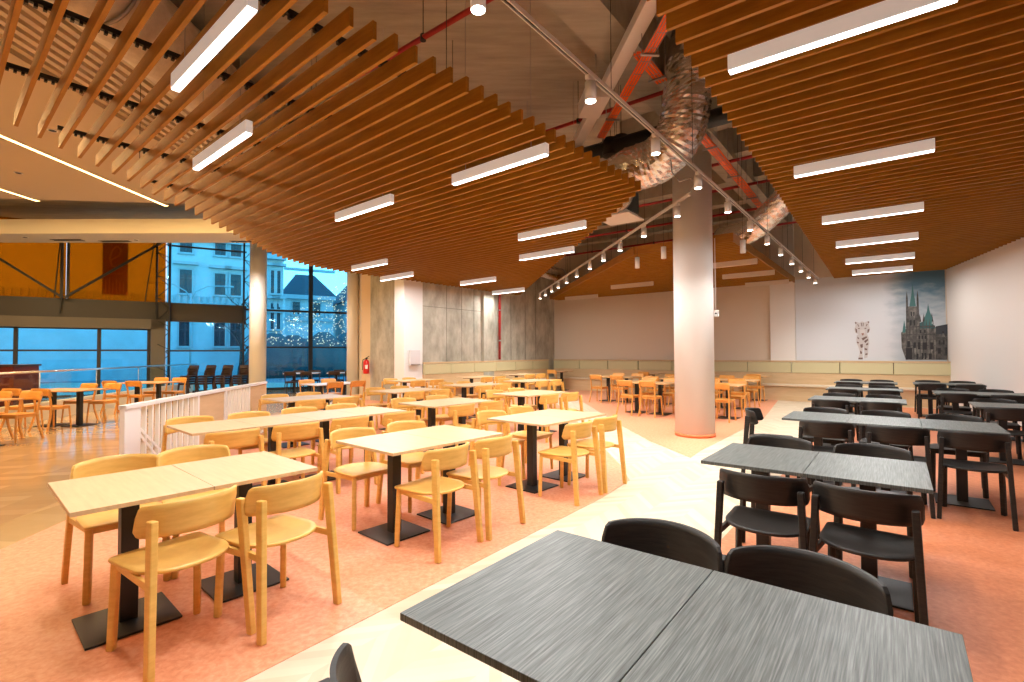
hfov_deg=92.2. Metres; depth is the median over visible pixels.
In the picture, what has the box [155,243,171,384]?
mast
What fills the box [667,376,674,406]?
bistro chair
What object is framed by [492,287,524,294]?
linear light
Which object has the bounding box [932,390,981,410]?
cafe table
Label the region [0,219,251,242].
ceiling
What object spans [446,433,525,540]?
dining chair
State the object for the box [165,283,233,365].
street lamp
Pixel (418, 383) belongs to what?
dining chair
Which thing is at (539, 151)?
linear light
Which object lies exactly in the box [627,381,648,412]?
cafe table
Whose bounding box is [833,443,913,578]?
dining chair
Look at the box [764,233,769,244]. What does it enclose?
spotlight
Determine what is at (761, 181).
pipe
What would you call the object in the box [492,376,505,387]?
dining chair
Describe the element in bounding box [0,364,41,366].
countertop
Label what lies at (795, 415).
cafe table
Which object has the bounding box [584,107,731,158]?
pipe
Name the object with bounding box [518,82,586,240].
linear light
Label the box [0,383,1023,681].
floor
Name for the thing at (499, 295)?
standpipe
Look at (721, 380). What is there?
cafe table
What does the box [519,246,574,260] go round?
linear light
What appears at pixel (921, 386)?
dining chair
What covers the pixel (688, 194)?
track
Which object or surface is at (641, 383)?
bistro chair
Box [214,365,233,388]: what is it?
bistro chair
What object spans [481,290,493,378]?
rib
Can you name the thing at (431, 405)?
cafe table
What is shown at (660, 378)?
cafe table
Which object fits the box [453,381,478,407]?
dining chair
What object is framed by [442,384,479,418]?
cafe table
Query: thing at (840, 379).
dining chair
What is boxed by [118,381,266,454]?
railing
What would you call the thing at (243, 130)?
linear light
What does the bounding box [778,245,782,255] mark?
spotlight
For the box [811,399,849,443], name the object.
dining chair
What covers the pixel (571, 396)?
dining chair
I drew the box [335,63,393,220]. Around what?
linear light
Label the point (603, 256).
spotlight
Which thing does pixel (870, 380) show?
dining chair
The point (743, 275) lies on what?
diffuser
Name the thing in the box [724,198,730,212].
spotlight
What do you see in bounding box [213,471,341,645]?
dining chair
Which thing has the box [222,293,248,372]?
bare tree
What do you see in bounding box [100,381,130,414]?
bistro chair
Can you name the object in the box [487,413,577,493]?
cafe table
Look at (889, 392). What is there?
dining chair
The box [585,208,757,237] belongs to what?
pipe
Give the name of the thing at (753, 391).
bistro chair
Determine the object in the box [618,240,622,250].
spotlight
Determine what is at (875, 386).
dining chair
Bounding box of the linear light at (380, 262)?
[351,258,387,270]
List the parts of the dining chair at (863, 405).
leg, backrest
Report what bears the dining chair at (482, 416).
on the floor
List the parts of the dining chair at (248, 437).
backrest, leg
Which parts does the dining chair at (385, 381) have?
backrest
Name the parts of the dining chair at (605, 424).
leg, leg, seat, leg, backrest, leg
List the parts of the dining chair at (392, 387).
backrest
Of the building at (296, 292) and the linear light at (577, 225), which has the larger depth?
the building at (296, 292)
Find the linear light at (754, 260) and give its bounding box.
[713,200,757,267]
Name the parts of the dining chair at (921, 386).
leg, leg, seat, backrest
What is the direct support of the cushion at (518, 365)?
on the bench at (447, 371)
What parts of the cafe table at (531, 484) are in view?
plate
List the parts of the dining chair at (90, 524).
leg, rail, leg, rail, backrest, seat, leg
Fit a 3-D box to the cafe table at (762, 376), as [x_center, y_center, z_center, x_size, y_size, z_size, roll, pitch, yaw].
[7.555,1.437,15.073,0.597,0.748,0.818,-1,-2,38]
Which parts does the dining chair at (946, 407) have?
leg, backrest, seat, rail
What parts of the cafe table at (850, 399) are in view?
plate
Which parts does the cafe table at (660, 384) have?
plate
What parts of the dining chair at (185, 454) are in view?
leg, backrest, seat, leg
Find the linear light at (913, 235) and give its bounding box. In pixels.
[836,232,918,247]
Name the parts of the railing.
panel, rail, frame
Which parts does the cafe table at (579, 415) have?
plate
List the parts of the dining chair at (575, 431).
leg, rail, leg, seat, leg, backrest, leg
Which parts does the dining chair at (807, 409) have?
rail, seat, backrest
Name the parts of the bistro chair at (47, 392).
leg, backrest, leg, seat frame, leg, seat, leg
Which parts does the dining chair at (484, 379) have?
backrest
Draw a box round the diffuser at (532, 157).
[452,154,547,185]
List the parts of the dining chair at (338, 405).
backrest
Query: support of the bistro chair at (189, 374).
on the floor
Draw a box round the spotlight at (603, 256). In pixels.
[601,251,605,260]
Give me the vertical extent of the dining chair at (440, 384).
0.787 m
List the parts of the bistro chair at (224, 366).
backrest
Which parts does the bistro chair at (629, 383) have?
leg, backrest, seat, seat frame, leg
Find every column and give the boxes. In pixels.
[249,243,266,383]
[346,272,358,394]
[672,131,715,438]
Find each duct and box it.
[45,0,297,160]
[540,267,565,280]
[606,29,711,213]
[714,191,789,244]
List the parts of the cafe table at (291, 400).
plate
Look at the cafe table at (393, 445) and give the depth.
4.04 m
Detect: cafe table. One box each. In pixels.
[0,398,23,445]
[22,388,78,426]
[48,465,213,650]
[51,388,110,426]
[120,381,154,409]
[142,381,180,410]
[167,419,259,435]
[172,451,317,602]
[230,414,316,487]
[262,396,318,447]
[283,373,299,392]
[286,410,364,480]
[300,383,326,409]
[302,394,350,441]
[309,372,320,391]
[327,372,344,391]
[334,406,406,461]
[336,432,453,545]
[342,382,350,394]
[369,389,415,429]
[387,380,415,396]
[398,400,465,451]
[398,425,503,524]
[400,530,712,681]
[401,387,436,418]
[405,379,434,399]
[434,397,493,448]
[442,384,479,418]
[455,376,481,393]
[464,382,498,415]
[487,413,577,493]
[493,392,547,436]
[502,374,525,396]
[503,380,535,403]
[515,390,568,431]
[522,379,550,408]
[525,409,605,481]
[557,371,572,390]
[599,376,617,401]
[619,376,640,402]
[621,571,972,681]
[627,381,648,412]
[649,373,665,394]
[649,381,674,414]
[657,377,671,404]
[701,443,818,544]
[715,379,727,407]
[718,384,746,419]
[736,379,759,409]
[751,375,771,400]
[782,411,851,485]
[803,452,933,611]
[808,395,857,446]
[826,386,863,427]
[834,381,865,413]
[847,415,921,494]
[855,397,906,404]
[863,388,902,392]
[865,381,897,384]
[913,382,948,416]
[920,419,1010,510]
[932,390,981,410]
[947,383,986,414]
[968,402,1023,465]
[977,392,1023,441]
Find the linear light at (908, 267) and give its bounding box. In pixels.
[852,265,912,274]
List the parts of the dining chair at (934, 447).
leg, backrest, rail, seat, leg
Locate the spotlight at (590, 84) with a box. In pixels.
[585,74,595,103]
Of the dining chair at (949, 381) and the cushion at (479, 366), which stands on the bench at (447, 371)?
the cushion at (479, 366)
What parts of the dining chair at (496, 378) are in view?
backrest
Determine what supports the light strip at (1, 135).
attached to the ceiling at (43, 177)
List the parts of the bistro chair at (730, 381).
seat, backrest, leg, leg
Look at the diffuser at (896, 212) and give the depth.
7.48 m
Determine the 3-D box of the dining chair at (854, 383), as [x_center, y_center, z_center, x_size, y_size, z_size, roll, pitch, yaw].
[7.842,1.333,11.462,0.509,0.787,0.516,-1,-2,40]
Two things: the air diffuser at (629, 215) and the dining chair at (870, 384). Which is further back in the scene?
the dining chair at (870, 384)
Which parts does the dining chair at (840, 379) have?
backrest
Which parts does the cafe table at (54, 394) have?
plate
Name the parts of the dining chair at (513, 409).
leg, backrest, leg, seat, leg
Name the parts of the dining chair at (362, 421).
leg, seat, leg, backrest, leg, leg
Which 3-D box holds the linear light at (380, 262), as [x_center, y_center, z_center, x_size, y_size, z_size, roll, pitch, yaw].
[-3.391,-2.980,11.683,1.400,2.486,0.062,-1,-2,40]
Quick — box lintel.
[0,315,165,387]
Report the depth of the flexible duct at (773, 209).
9.64 m
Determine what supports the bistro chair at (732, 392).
on the floor
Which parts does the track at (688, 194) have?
rail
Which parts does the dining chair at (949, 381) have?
backrest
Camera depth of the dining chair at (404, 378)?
14.19 m
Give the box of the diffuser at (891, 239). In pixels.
[836,238,917,247]
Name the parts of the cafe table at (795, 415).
plate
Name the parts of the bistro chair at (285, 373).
backrest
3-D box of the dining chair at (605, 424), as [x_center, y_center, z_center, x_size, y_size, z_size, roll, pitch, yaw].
[0.943,1.219,5.530,0.516,0.787,0.509,-1,-2,38]
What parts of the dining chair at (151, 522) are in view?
leg, rail, leg, seat, backrest, leg, rail, leg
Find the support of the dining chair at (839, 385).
on the floor
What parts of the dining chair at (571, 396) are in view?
seat, leg, backrest, leg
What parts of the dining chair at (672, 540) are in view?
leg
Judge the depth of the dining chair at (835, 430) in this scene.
4.90 m
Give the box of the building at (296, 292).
[283,267,336,338]
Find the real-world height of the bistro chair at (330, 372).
0.836 m
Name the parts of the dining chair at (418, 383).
backrest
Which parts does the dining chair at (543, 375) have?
backrest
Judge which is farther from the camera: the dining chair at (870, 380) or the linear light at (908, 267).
the linear light at (908, 267)
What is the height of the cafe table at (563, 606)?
0.748 m
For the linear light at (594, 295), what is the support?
hanging from the ceiling at (497, 40)
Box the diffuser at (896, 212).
[822,210,922,224]
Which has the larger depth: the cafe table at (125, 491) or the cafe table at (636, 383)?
the cafe table at (636, 383)
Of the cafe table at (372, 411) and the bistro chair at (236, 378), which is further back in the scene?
the bistro chair at (236, 378)
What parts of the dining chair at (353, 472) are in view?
leg, rail, backrest, leg, seat, leg, rail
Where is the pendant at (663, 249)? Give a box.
[661,227,665,258]
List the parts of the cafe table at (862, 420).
plate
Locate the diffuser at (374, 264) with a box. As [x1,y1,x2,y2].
[352,263,385,270]
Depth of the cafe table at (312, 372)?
18.71 m
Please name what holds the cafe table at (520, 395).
on the floor
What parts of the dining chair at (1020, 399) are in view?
backrest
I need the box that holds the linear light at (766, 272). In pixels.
[722,270,774,278]
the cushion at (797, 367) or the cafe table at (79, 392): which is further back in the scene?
the cushion at (797, 367)
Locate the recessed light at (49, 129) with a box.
[47,128,57,132]
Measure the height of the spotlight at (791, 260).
0.186 m
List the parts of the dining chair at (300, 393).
backrest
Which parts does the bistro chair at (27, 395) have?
leg, seat, seat frame, leg, backrest, leg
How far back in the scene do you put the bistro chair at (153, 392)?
13.76 m
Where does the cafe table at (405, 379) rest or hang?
on the floor
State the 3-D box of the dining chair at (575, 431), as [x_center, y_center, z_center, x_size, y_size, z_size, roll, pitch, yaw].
[0.593,1.210,5.101,0.516,0.787,0.509,-1,-2,39]
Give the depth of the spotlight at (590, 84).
3.68 m
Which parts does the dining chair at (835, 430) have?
leg, seat, backrest, leg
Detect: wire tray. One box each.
[595,14,667,143]
[633,37,668,88]
[701,96,761,207]
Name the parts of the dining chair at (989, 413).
leg, backrest, seat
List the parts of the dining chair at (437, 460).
leg, rail, seat, leg, backrest, rail, leg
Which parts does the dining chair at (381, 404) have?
leg, backrest, seat, leg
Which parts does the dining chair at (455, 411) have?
leg, seat, backrest, leg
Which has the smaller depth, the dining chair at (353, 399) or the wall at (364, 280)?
the dining chair at (353, 399)
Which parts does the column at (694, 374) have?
skirting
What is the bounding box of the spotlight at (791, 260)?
[789,255,793,263]
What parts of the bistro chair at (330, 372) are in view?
backrest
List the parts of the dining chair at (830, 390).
backrest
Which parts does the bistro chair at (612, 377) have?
leg, backrest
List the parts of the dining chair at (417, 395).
seat, backrest, leg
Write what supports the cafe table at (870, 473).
on the floor
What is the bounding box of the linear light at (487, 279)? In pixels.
[460,276,495,284]
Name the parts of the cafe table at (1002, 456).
plate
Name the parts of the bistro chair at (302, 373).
backrest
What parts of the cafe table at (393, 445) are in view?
plate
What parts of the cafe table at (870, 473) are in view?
plate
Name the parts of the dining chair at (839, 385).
backrest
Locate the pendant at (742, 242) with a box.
[740,148,745,252]
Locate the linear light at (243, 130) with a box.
[192,3,252,170]
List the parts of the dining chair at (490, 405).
leg, backrest, leg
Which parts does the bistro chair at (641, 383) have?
leg, backrest, seat frame, seat, leg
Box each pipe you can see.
[316,0,493,84]
[546,90,662,130]
[564,221,796,256]
[584,85,719,147]
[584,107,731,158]
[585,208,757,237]
[639,180,769,206]
[712,155,754,166]
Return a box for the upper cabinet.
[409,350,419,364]
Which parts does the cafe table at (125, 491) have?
plate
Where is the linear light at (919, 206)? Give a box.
[822,202,923,224]
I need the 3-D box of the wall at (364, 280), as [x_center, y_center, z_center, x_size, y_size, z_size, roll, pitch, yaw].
[-5.736,-1.040,18.877,0.375,6.000,6.642,0,-1,-20]
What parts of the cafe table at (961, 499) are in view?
plate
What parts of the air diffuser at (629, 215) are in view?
plate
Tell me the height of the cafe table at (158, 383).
0.748 m
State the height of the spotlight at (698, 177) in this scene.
0.186 m
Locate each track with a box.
[501,0,818,278]
[539,95,690,293]
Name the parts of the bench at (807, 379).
seat, cap rail, panel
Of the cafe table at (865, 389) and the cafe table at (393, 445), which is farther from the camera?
the cafe table at (865, 389)
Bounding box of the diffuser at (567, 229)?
[519,227,585,240]
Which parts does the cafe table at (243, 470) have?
plate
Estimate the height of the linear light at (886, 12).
2.486 m
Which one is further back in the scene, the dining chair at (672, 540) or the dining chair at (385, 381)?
the dining chair at (385, 381)
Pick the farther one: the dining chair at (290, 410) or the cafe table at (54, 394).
the cafe table at (54, 394)
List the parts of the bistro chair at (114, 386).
leg, seat, seat frame, leg, leg, backrest, leg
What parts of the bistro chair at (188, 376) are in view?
backrest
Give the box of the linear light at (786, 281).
[745,255,788,286]
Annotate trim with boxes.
[427,283,535,338]
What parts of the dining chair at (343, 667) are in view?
leg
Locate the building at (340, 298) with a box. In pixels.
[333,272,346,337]
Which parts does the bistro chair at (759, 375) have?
leg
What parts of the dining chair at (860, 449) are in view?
leg, seat, backrest, leg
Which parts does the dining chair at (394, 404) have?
backrest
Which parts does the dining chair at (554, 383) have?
backrest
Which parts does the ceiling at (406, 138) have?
carrier rail, carrier rail, carrier rail, carrier rail, carrier rail, suspension rod, suspension rod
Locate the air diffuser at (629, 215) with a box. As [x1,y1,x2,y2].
[603,192,643,225]
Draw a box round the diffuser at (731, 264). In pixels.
[715,263,756,267]
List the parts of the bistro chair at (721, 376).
backrest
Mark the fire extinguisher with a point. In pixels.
(365, 365)
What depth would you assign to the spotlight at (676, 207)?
6.85 m
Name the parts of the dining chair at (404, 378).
backrest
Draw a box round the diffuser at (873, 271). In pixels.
[853,270,910,274]
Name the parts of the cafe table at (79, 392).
plate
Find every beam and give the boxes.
[0,296,245,322]
[542,0,791,229]
[575,204,790,246]
[596,182,774,229]
[620,97,731,133]
[637,158,765,204]
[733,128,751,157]
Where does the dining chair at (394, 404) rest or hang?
on the floor
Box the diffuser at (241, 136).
[193,132,251,170]
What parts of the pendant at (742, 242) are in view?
cord, lamp shade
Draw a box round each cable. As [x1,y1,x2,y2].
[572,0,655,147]
[665,36,693,191]
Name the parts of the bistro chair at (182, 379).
seat frame, backrest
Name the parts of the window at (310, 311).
handrail, glass balustrade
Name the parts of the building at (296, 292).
pane, balustrade panel, pane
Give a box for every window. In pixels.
[0,243,249,381]
[0,244,346,426]
[0,327,150,398]
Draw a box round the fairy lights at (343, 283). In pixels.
[271,283,346,345]
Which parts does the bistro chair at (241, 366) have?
backrest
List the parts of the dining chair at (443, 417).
leg, backrest, leg, seat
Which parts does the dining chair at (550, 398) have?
leg, backrest, leg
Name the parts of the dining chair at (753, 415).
leg, leg, backrest, seat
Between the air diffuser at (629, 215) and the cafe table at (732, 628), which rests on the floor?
the cafe table at (732, 628)
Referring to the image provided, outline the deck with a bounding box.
[0,0,253,177]
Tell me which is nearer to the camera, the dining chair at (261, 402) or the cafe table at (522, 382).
the dining chair at (261, 402)
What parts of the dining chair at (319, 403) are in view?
backrest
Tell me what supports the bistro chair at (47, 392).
on the floor
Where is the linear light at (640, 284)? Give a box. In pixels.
[611,226,653,288]
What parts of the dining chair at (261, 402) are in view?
leg, backrest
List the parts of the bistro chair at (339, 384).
backrest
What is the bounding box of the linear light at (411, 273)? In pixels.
[380,271,413,280]
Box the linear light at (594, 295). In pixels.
[565,294,597,299]
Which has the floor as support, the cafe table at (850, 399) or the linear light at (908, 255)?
the cafe table at (850, 399)
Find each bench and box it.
[423,359,558,397]
[552,359,951,407]
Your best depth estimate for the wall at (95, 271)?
17.11 m
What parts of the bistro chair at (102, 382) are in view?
leg, leg, seat frame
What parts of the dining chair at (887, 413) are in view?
leg, seat, backrest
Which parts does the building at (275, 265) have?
pane, pane, balustrade panel, pane, pane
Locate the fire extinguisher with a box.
[362,356,368,373]
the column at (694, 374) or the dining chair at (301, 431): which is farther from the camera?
the column at (694, 374)
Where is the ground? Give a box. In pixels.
[40,376,346,383]
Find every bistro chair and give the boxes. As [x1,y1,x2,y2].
[0,388,43,431]
[0,391,13,437]
[0,391,44,442]
[28,388,71,431]
[61,383,98,422]
[86,383,121,422]
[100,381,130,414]
[125,381,154,411]
[143,377,168,406]
[161,377,186,404]
[177,374,196,394]
[178,369,198,391]
[179,365,199,388]
[186,372,197,392]
[195,371,213,391]
[195,374,212,390]
[196,365,216,388]
[196,369,215,390]
[213,371,230,388]
[213,372,229,387]
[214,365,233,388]
[214,369,232,387]
[230,374,246,386]
[231,365,248,386]
[231,369,248,384]
[231,371,247,383]
[284,372,297,393]
[290,370,303,391]
[298,379,314,391]
[300,371,311,391]
[307,370,320,391]
[321,378,340,394]
[326,381,343,399]
[328,371,340,392]
[333,370,344,390]
[347,380,365,405]
[547,370,561,390]
[589,374,608,402]
[609,375,629,404]
[610,373,624,398]
[616,380,640,415]
[628,373,644,399]
[638,372,649,390]
[638,381,662,417]
[639,377,656,410]
[645,376,665,405]
[657,378,674,412]
[665,374,674,397]
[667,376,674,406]
[715,375,735,405]
[715,378,723,407]
[715,379,719,412]
[715,383,735,422]
[723,379,746,416]
[728,378,750,411]
[739,376,759,407]
[746,374,764,402]
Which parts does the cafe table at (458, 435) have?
plate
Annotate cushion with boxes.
[423,363,450,374]
[451,363,474,372]
[475,362,495,371]
[496,362,514,370]
[514,361,532,369]
[533,361,548,368]
[554,360,579,368]
[580,361,607,368]
[608,361,638,369]
[638,361,671,369]
[714,362,747,371]
[748,362,790,372]
[791,362,839,373]
[840,363,892,374]
[894,363,950,375]
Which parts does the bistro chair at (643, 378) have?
backrest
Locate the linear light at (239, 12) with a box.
[171,0,257,91]
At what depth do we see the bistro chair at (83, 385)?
11.11 m
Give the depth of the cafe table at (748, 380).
12.80 m
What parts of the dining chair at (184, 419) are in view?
leg, backrest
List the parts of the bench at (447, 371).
cap rail, panel, seat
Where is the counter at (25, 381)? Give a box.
[0,364,41,406]
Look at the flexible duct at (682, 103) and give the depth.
6.44 m
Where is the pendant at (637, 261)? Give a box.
[635,257,639,267]
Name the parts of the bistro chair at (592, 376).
leg, backrest, leg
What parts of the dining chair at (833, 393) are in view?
backrest, leg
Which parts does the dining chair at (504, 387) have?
backrest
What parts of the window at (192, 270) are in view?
pane, pane, pane, balustrade panel, pane, pane, pane, pane, pane, pane, cornice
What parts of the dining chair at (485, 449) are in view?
leg, rail, seat, leg, backrest, rail, leg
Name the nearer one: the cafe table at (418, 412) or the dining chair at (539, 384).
the cafe table at (418, 412)
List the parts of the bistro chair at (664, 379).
backrest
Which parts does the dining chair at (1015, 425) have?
backrest, seat, leg, leg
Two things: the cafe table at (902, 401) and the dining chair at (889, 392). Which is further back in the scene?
the dining chair at (889, 392)
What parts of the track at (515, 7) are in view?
suspension rod, suspension rod, suspension rod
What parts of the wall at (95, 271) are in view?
pane, pane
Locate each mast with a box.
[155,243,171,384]
[242,243,249,384]
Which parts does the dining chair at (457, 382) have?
backrest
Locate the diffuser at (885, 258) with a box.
[847,257,914,263]
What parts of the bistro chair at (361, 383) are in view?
backrest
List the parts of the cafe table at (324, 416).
plate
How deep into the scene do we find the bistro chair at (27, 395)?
8.68 m
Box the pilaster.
[769,215,795,372]
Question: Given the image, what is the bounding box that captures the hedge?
[237,332,346,378]
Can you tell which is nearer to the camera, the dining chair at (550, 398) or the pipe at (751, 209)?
the dining chair at (550, 398)
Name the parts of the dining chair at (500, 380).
backrest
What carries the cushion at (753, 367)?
on the bench at (807, 379)
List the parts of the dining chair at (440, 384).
backrest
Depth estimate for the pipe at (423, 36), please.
5.39 m
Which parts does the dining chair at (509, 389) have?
backrest, seat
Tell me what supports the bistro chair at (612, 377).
on the floor
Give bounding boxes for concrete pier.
[370,275,393,401]
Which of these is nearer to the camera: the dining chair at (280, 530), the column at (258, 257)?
the dining chair at (280, 530)
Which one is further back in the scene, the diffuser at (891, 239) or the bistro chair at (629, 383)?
the bistro chair at (629, 383)
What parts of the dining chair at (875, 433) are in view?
leg, backrest, seat, leg, leg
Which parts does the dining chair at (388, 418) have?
backrest, leg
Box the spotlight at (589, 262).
[588,260,591,268]
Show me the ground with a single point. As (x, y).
(269, 380)
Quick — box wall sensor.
[713,238,718,316]
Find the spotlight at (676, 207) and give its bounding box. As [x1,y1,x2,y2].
[674,202,679,216]
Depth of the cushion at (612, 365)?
18.68 m
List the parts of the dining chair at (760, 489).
leg, rail, leg, backrest, seat, leg, leg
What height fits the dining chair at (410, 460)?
0.787 m
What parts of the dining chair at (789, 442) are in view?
leg, leg, backrest, leg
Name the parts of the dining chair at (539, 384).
backrest, leg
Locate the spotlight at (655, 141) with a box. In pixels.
[651,133,659,155]
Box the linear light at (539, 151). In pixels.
[452,0,548,185]
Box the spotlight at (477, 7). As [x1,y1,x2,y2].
[470,0,485,14]
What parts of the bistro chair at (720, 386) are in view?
leg, backrest, seat frame, seat, leg, leg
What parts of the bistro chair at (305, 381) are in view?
backrest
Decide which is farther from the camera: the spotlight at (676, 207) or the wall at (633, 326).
the wall at (633, 326)
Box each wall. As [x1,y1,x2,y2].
[0,216,165,312]
[359,273,370,399]
[423,266,553,376]
[554,220,947,374]
[946,237,1023,426]
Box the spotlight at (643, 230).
[641,225,646,236]
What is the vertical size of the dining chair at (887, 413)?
0.787 m
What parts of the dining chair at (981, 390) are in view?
backrest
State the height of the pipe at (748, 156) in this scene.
1.084 m
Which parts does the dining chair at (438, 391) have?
backrest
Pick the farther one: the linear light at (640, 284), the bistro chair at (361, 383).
the linear light at (640, 284)
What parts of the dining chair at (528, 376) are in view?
backrest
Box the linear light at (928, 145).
[794,138,934,177]
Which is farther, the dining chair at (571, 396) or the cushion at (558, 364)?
the cushion at (558, 364)
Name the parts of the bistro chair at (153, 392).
backrest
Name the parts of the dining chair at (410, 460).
leg, rail, backrest, leg, seat, leg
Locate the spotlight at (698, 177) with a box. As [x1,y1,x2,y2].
[694,171,701,188]
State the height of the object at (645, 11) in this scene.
1.130 m
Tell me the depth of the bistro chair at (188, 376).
17.50 m
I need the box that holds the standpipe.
[498,294,500,358]
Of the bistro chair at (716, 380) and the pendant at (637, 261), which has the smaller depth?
the pendant at (637, 261)
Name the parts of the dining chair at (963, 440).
leg, leg, backrest, seat, leg, leg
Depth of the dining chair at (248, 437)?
4.48 m
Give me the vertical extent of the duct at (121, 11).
0.959 m
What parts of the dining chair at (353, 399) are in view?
backrest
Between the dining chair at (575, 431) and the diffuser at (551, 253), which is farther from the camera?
the diffuser at (551, 253)
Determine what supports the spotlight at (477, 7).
attached to the track at (515, 7)
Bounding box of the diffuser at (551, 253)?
[519,252,572,260]
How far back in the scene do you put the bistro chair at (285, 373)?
17.93 m
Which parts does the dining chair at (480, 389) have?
leg, backrest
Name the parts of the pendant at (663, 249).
lamp shade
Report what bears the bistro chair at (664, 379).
on the floor
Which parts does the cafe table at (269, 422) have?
plate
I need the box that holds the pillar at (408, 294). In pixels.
[394,279,422,397]
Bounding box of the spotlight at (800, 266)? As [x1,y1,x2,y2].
[799,263,802,271]
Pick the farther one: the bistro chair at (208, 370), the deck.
the bistro chair at (208, 370)
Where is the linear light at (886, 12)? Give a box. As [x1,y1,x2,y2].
[728,0,957,74]
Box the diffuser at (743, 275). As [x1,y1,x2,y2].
[725,274,773,278]
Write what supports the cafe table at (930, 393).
on the floor
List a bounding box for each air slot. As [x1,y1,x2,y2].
[50,239,84,240]
[101,240,131,241]
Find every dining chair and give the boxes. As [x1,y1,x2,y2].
[61,454,170,605]
[106,485,255,681]
[156,444,230,578]
[161,415,214,451]
[203,428,266,485]
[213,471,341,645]
[226,411,270,454]
[258,394,288,414]
[266,421,323,483]
[279,406,318,475]
[287,399,329,448]
[295,392,321,410]
[317,415,377,493]
[318,427,386,530]
[318,643,361,681]
[322,403,356,464]
[331,396,362,420]
[362,387,390,428]
[370,410,423,473]
[376,420,442,512]
[381,378,397,386]
[385,397,427,431]
[387,386,415,410]
[394,442,483,563]
[397,390,427,417]
[399,377,415,397]
[410,380,428,394]
[421,389,452,425]
[421,395,457,447]
[423,379,447,407]
[434,403,480,449]
[436,382,461,410]
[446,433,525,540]
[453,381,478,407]
[466,385,495,419]
[466,400,511,451]
[468,410,524,485]
[474,377,494,397]
[481,390,515,432]
[490,383,514,403]
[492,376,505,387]
[496,378,510,406]
[501,406,552,468]
[502,388,536,428]
[509,377,532,405]
[518,374,536,397]
[526,380,552,409]
[530,373,548,389]
[538,393,562,442]
[538,420,603,505]
[548,392,583,431]
[549,379,564,407]
[567,414,626,492]
[601,518,726,572]
[714,468,809,549]
[724,545,892,615]
[740,435,820,547]
[741,408,792,477]
[797,420,855,486]
[803,407,848,443]
[809,481,928,625]
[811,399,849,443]
[823,392,858,442]
[828,388,858,427]
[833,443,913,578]
[835,384,862,414]
[836,382,860,396]
[840,379,862,393]
[859,401,901,440]
[859,410,912,453]
[865,394,901,398]
[866,425,935,518]
[867,390,900,395]
[868,383,894,387]
[870,380,893,381]
[870,385,898,388]
[914,380,940,413]
[918,383,947,418]
[925,414,988,498]
[936,388,971,415]
[937,429,1018,531]
[940,393,979,416]
[948,381,975,404]
[955,384,985,391]
[972,398,1021,458]
[978,389,1014,436]
[983,407,1023,462]
[990,395,1023,441]
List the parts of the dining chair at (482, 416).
leg, backrest, leg, leg, seat, leg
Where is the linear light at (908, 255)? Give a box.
[845,252,914,263]
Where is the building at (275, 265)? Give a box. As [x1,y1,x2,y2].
[267,251,286,334]
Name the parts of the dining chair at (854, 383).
backrest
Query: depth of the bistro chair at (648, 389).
13.61 m
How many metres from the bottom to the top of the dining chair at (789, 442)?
0.787 m
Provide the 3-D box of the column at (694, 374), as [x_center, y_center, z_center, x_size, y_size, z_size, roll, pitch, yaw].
[3.248,-1.317,8.844,0.680,6.000,0.680,0,-1,0]
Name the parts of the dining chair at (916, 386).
leg, backrest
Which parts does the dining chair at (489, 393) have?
backrest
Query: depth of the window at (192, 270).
31.01 m
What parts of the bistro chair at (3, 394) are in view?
backrest, leg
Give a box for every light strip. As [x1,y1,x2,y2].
[0,134,167,205]
[0,188,39,200]
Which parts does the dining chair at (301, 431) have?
leg, seat, backrest, leg, leg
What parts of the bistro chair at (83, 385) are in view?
leg, seat, seat frame, backrest, leg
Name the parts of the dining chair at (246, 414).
backrest, rail, seat, leg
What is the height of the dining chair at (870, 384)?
0.787 m
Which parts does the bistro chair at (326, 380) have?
backrest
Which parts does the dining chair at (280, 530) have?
leg, rail, leg, seat, leg, backrest, rail, leg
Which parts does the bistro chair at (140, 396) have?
leg, backrest, seat frame, seat, leg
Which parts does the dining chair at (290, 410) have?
leg, backrest, rail, leg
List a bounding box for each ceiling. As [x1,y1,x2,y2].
[0,0,671,218]
[0,0,1023,299]
[0,41,224,203]
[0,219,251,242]
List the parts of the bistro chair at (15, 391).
leg, backrest, leg, seat frame, seat, leg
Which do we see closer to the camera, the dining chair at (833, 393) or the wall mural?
the dining chair at (833, 393)
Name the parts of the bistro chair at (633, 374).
backrest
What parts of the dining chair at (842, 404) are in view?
backrest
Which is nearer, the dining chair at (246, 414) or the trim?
the dining chair at (246, 414)
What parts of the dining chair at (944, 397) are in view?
leg, seat, backrest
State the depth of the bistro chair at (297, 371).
19.34 m
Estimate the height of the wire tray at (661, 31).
0.732 m
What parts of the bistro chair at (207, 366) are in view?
backrest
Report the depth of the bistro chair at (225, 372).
17.52 m
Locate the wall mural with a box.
[795,270,947,360]
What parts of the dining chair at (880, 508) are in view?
leg, rail, leg, seat, backrest, leg, leg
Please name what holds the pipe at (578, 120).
hanging from the ceiling at (497, 40)
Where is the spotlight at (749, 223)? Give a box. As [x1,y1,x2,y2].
[747,218,752,230]
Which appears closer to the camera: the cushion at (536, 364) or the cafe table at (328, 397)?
the cafe table at (328, 397)
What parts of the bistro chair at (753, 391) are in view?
backrest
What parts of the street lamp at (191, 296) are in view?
post, arm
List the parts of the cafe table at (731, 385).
plate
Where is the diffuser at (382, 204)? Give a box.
[335,202,392,220]
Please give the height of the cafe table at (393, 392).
0.748 m
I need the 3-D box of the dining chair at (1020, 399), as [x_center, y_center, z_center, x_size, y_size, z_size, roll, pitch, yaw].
[7.980,1.247,7.897,0.509,0.787,0.516,-1,-2,36]
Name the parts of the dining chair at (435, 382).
backrest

